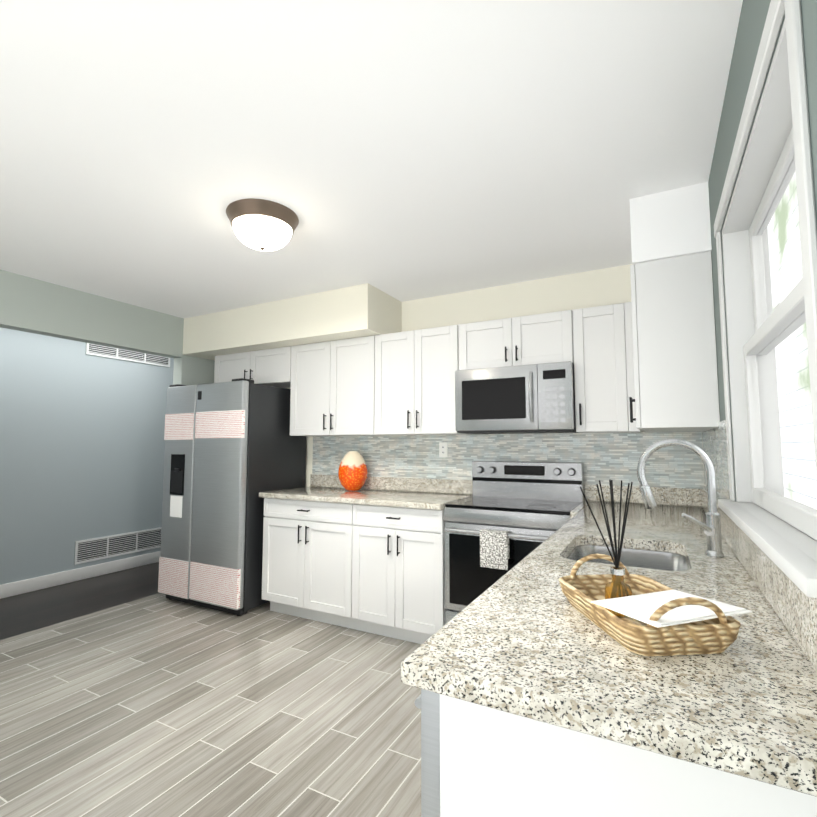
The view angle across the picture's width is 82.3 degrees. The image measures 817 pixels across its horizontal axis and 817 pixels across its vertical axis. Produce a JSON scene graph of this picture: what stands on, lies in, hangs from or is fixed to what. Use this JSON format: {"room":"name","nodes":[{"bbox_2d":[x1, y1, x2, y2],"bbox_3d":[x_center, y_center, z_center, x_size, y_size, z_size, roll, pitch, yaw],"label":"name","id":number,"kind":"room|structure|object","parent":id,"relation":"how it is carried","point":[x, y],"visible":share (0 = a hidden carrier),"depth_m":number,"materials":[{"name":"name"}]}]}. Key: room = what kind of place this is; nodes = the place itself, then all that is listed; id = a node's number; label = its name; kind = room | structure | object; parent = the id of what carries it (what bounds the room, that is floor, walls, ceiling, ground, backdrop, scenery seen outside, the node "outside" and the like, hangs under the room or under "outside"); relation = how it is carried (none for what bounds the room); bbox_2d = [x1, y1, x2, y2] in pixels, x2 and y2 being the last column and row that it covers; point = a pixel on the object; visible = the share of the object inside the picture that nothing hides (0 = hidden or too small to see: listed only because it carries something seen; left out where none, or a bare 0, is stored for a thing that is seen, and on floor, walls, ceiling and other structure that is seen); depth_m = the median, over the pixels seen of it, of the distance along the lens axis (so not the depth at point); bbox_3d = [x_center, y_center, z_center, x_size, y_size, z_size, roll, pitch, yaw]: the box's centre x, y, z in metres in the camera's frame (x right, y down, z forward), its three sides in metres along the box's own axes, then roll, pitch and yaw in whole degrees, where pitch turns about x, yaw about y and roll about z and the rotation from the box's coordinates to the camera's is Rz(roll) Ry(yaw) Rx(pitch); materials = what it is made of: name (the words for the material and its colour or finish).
{"room":"kitchen","nodes":[
{"label":"kitchen","id":0,"kind":"room"},
{"bbox_2d":[0,327,173,584],"bbox_3d":[-3.605,0.355,3.874,0.120,2.480,6.920,-2,-5,28],"label":"wall","id":1,"kind":"structure","parent":0,"point":[82,446],"depth_m":4.45,"materials":[{"name":"grey paint"}]},
{"bbox_2d":[0,551,160,598],"bbox_3d":[-3.545,1.531,3.750,0.016,0.115,6.680,-2,-5,28],"label":"baseboard","id":2,"kind":"structure","parent":1,"relation":"attached to","point":[35,583],"depth_m":4.42,"materials":[{"name":"white"}]},
{"bbox_2d":[74,527,161,564],"bbox_3d":[-2.968,1.409,4.849,0.012,0.220,0.900,-2,-5,28],"label":"air vent","id":3,"kind":"object","parent":1,"relation":"in","point":[95,549],"visible":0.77,"depth_m":4.79,"materials":[{"name":"grey metal"}]},
{"bbox_2d":[86,343,169,367],"bbox_3d":[-2.968,-0.575,5.005,0.012,0.140,0.900,-2,-5,28],"label":"air vent","id":4,"kind":"object","parent":1,"relation":"in","point":[114,353],"visible":0.75,"depth_m":4.95,"materials":[{"name":"grey metal"}]},
{"bbox_2d":[0,270,214,384],"bbox_3d":[-3.088,0.256,2.615,0.120,2.480,4.935,-2,-5,28],"label":"wall","id":5,"kind":"structure","parent":0,"point":[32,305],"depth_m":3.71,"materials":[{"name":"grey paint"}]},
{"bbox_2d":[0,562,421,816],"bbox_3d":[-1.230,1.527,2.583,5.475,0.060,6.800,-2,-5,28],"label":"floor","id":6,"kind":"structure","parent":0,"point":[159,705],"depth_m":2.27,"materials":[{"name":"grey tile"}]},
{"bbox_2d":[158,378,305,615],"bbox_3d":[-1.505,0.707,4.068,0.923,1.808,0.767,-2,-5,28],"label":"refrigerator","id":7,"kind":"object","parent":6,"relation":"on","point":[234,448],"visible":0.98,"depth_m":3.72,"materials":[{"name":"grey metal"}]},
{"bbox_2d":[262,498,361,629],"bbox_3d":[-0.591,1.139,3.669,0.899,0.884,0.608,-2,-5,28],"label":"base cabinet","id":8,"kind":"object","parent":6,"relation":"on","point":[310,560],"depth_m":3.39,"materials":[{"name":"white wood"}]},
{"bbox_2d":[358,505,446,643],"bbox_3d":[0.028,1.113,3.340,0.746,0.884,0.608,-2,-5,28],"label":"base cabinet","id":9,"kind":"object","parent":6,"relation":"on","point":[379,570],"depth_m":3.05,"materials":[{"name":"white wood"}]},
{"bbox_2d":[259,474,471,509],"bbox_3d":[-0.332,0.612,3.551,1.546,0.144,0.643,-2,-5,28],"label":"countertop","id":10,"kind":"structure","parent":9,"relation":"on","point":[429,494],"depth_m":3.54,"materials":[{"name":"stone"}]},
{"bbox_2d":[338,451,367,490],"bbox_3d":[-0.452,0.506,3.804,0.240,0.315,0.240,-2,-5,28],"label":"vase","id":11,"kind":"object","parent":10,"relation":"on","point":[352,473],"visible":1,"depth_m":3.72,"materials":[{"name":"ceramic"}]},
{"bbox_2d":[414,689,439,816],"bbox_3d":[0.412,0.929,0.942,0.634,0.876,0.632,-2,-5,28],"label":"dishwasher","id":12,"kind":"object","parent":6,"relation":"on","point":[426,702],"visible":0.1,"depth_m":0.81,"materials":[{"name":"silver metal"}]},
{"bbox_2d":[444,461,584,623],"bbox_3d":[0.679,0.937,2.957,0.758,1.175,0.674,-2,-5,28],"label":"range","id":13,"kind":"object","parent":6,"relation":"on","point":[505,518],"visible":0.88,"depth_m":2.85,"materials":[{"name":"silver metal"}]},
{"bbox_2d":[479,528,509,570],"bbox_3d":[0.498,0.814,2.704,0.165,0.211,0.042,-2,-5,28],"label":"towel","id":14,"kind":"object","parent":13,"relation":"hanging from","point":[494,544],"depth_m":2.68,"materials":[{"name":"white fabric"}]},
{"bbox_2d":[440,694,816,816],"bbox_3d":[0.734,0.970,1.517,0.684,0.884,1.997,-2,-5,28],"label":"base cabinet","id":15,"kind":"object","parent":6,"relation":"on","point":[495,763],"visible":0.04,"depth_m":0.68,"materials":[{"name":"white wood"}]},
{"bbox_2d":[400,439,816,796],"bbox_3d":[0.865,0.434,1.807,0.684,0.626,2.613,-2,-5,28],"label":"countertop","id":16,"kind":"structure","parent":15,"relation":"on","point":[524,637],"depth_m":0.81,"materials":[{"name":"stone"}]},
{"bbox_2d":[559,480,751,655],"bbox_3d":[0.476,0.295,0.956,0.355,0.289,0.374,-2,-5,28],"label":"basket","id":17,"kind":"object","parent":16,"relation":"on","point":[637,614],"visible":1,"depth_m":0.87,"materials":[{"name":"wicker"}]},
{"bbox_2d":[579,480,633,616],"bbox_3d":[0.435,0.294,1.014,0.102,0.278,0.105,-2,-5,28],"label":"reed diffuser","id":18,"kind":"object","parent":17,"relation":"in","point":[616,588],"depth_m":0.99,"materials":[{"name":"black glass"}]},
{"bbox_2d":[636,439,724,557],"bbox_3d":[0.907,0.295,1.570,0.250,0.386,0.138,-2,-5,28],"label":"faucet","id":19,"kind":"object","parent":16,"relation":"on","point":[712,526],"depth_m":1.56,"materials":[{"name":"silver metal"}]},
{"bbox_2d":[183,283,401,360],"bbox_3d":[-1.087,-0.696,4.132,2.059,0.342,0.514,-2,-5,28],"label":"soffit","id":20,"kind":"structure","parent":0,"point":[362,310],"depth_m":3.78,"materials":[{"name":"white paint"}]},
{"bbox_2d":[0,0,742,317],"bbox_3d":[-1.259,-1.029,2.731,5.475,0.100,6.920,-2,-5,28],"label":"ceiling","id":21,"kind":"structure","parent":0,"point":[404,150],"depth_m":1.81,"materials":[{"name":"white paint"}]},
{"bbox_2d":[226,198,298,250],"bbox_3d":[-0.758,-0.912,2.431,0.364,0.180,0.364,-2,-5,28],"label":"ceiling light","id":22,"kind":"object","parent":21,"relation":"attached to","point":[262,225],"visible":1,"depth_m":2.33,"materials":[{"name":"white glass"}]},
{"bbox_2d":[287,264,705,488],"bbox_3d":[-0.009,0.352,3.835,4.405,2.480,0.120,-2,-5,28],"label":"wall","id":23,"kind":"structure","parent":0,"point":[601,287],"depth_m":3.42,"materials":[{"name":"white paint"}]},
{"bbox_2d":[214,346,289,387],"bbox_3d":[-1.344,-0.353,4.343,0.944,0.304,0.333,-2,-5,28],"label":"upper cabinet","id":24,"kind":"object","parent":23,"relation":"attached to","point":[269,367],"depth_m":4.17,"materials":[{"name":"white wood"}]},
{"bbox_2d":[286,334,381,435],"bbox_3d":[-0.527,-0.158,3.892,0.899,0.764,0.333,-2,-5,28],"label":"upper cabinet","id":25,"kind":"object","parent":23,"relation":"attached to","point":[336,386],"depth_m":3.73,"materials":[{"name":"white wood"}]},
{"bbox_2d":[382,325,474,435],"bbox_3d":[0.092,-0.184,3.563,0.746,0.764,0.333,-2,-5,28],"label":"upper cabinet","id":26,"kind":"object","parent":23,"relation":"attached to","point":[399,383],"depth_m":3.38,"materials":[{"name":"white wood"}]},
{"bbox_2d":[312,431,699,488],"bbox_3d":[0.460,0.431,3.506,2.994,0.510,0.007,-2,-5,28],"label":"tile backsplash","id":27,"kind":"structure","parent":23,"relation":"attached to","point":[604,458],"depth_m":3.33,"materials":[{"name":"tile"}]},
{"bbox_2d":[439,442,447,456],"bbox_3d":[0.269,0.319,3.608,0.070,0.114,0.008,-2,-5,28],"label":"outlet","id":28,"kind":"object","parent":27,"relation":"attached to","point":[443,449],"visible":1,"depth_m":3.60,"materials":[{"name":"white plastic"}]},
{"bbox_2d":[458,309,573,369],"bbox_3d":[0.760,-0.426,3.226,0.761,0.334,0.333,-2,-5,28],"label":"upper cabinet","id":29,"kind":"object","parent":23,"relation":"attached to","point":[543,338],"depth_m":3.06,"materials":[{"name":"white wood"}]},
{"bbox_2d":[455,361,577,433],"bbox_3d":[0.734,-0.049,3.144,0.758,0.424,0.449,-2,-5,28],"label":"over-the-range microwave","id":30,"kind":"object","parent":29,"relation":"attached to","point":[532,398],"visible":1,"depth_m":2.97,"materials":[{"name":"silver metal"}]},
{"bbox_2d":[574,302,640,432],"bbox_3d":[1.253,-0.232,2.947,0.352,0.764,0.333,-2,-5,28],"label":"upper cabinet","id":31,"kind":"object","parent":23,"relation":"attached to","point":[603,335],"depth_m":2.81,"materials":[{"name":"white wood"}]},
{"bbox_2d":[630,182,711,264],"bbox_3d":[1.427,-0.831,2.576,0.322,0.317,0.909,-2,-5,28],"label":"soffit","id":32,"kind":"structure","parent":0,"point":[672,223],"depth_m":2.17,"materials":[{"name":"white paint"}]},
{"bbox_2d":[706,0,816,500],"bbox_3d":[0.686,0.098,0.612,0.140,2.480,4.935,-2,-5,28],"label":"wall","id":33,"kind":"structure","parent":0,"point":[753,16],"depth_m":1.33,"materials":[{"name":"grey paint"}]},
{"bbox_2d":[629,251,719,432],"bbox_3d":[1.410,-0.276,2.549,0.366,0.790,0.893,-2,-5,28],"label":"upper cabinet","id":34,"kind":"object","parent":33,"relation":"attached to","point":[674,354],"visible":0.96,"depth_m":2.15,"materials":[{"name":"white wood"}]},
{"bbox_2d":[700,420,729,498],"bbox_3d":[1.494,0.247,2.280,0.007,0.336,1.149,-2,-5,28],"label":"tile backsplash","id":35,"kind":"structure","parent":33,"relation":"attached to","point":[714,441],"depth_m":2.11,"materials":[{"name":"tile"}]},
{"bbox_2d":[714,0,816,597],"bbox_3d":[0.989,-0.221,1.262,0.189,1.112,1.220,-2,-5,28],"label":"window","id":36,"kind":"structure","parent":33,"relation":"in","point":[770,520],"depth_m":1.34,"materials":[{"name":"white wood"}]},
{"label":"outside","id":37,"kind":"structure","parent":0,"visible":0},
{"bbox_2d":[768,171,816,508],"bbox_3d":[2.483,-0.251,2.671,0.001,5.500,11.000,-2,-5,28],"label":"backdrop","id":38,"kind":"structure","parent":37,"point":[783,234],"depth_m":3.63,"materials":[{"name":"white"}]}
]}

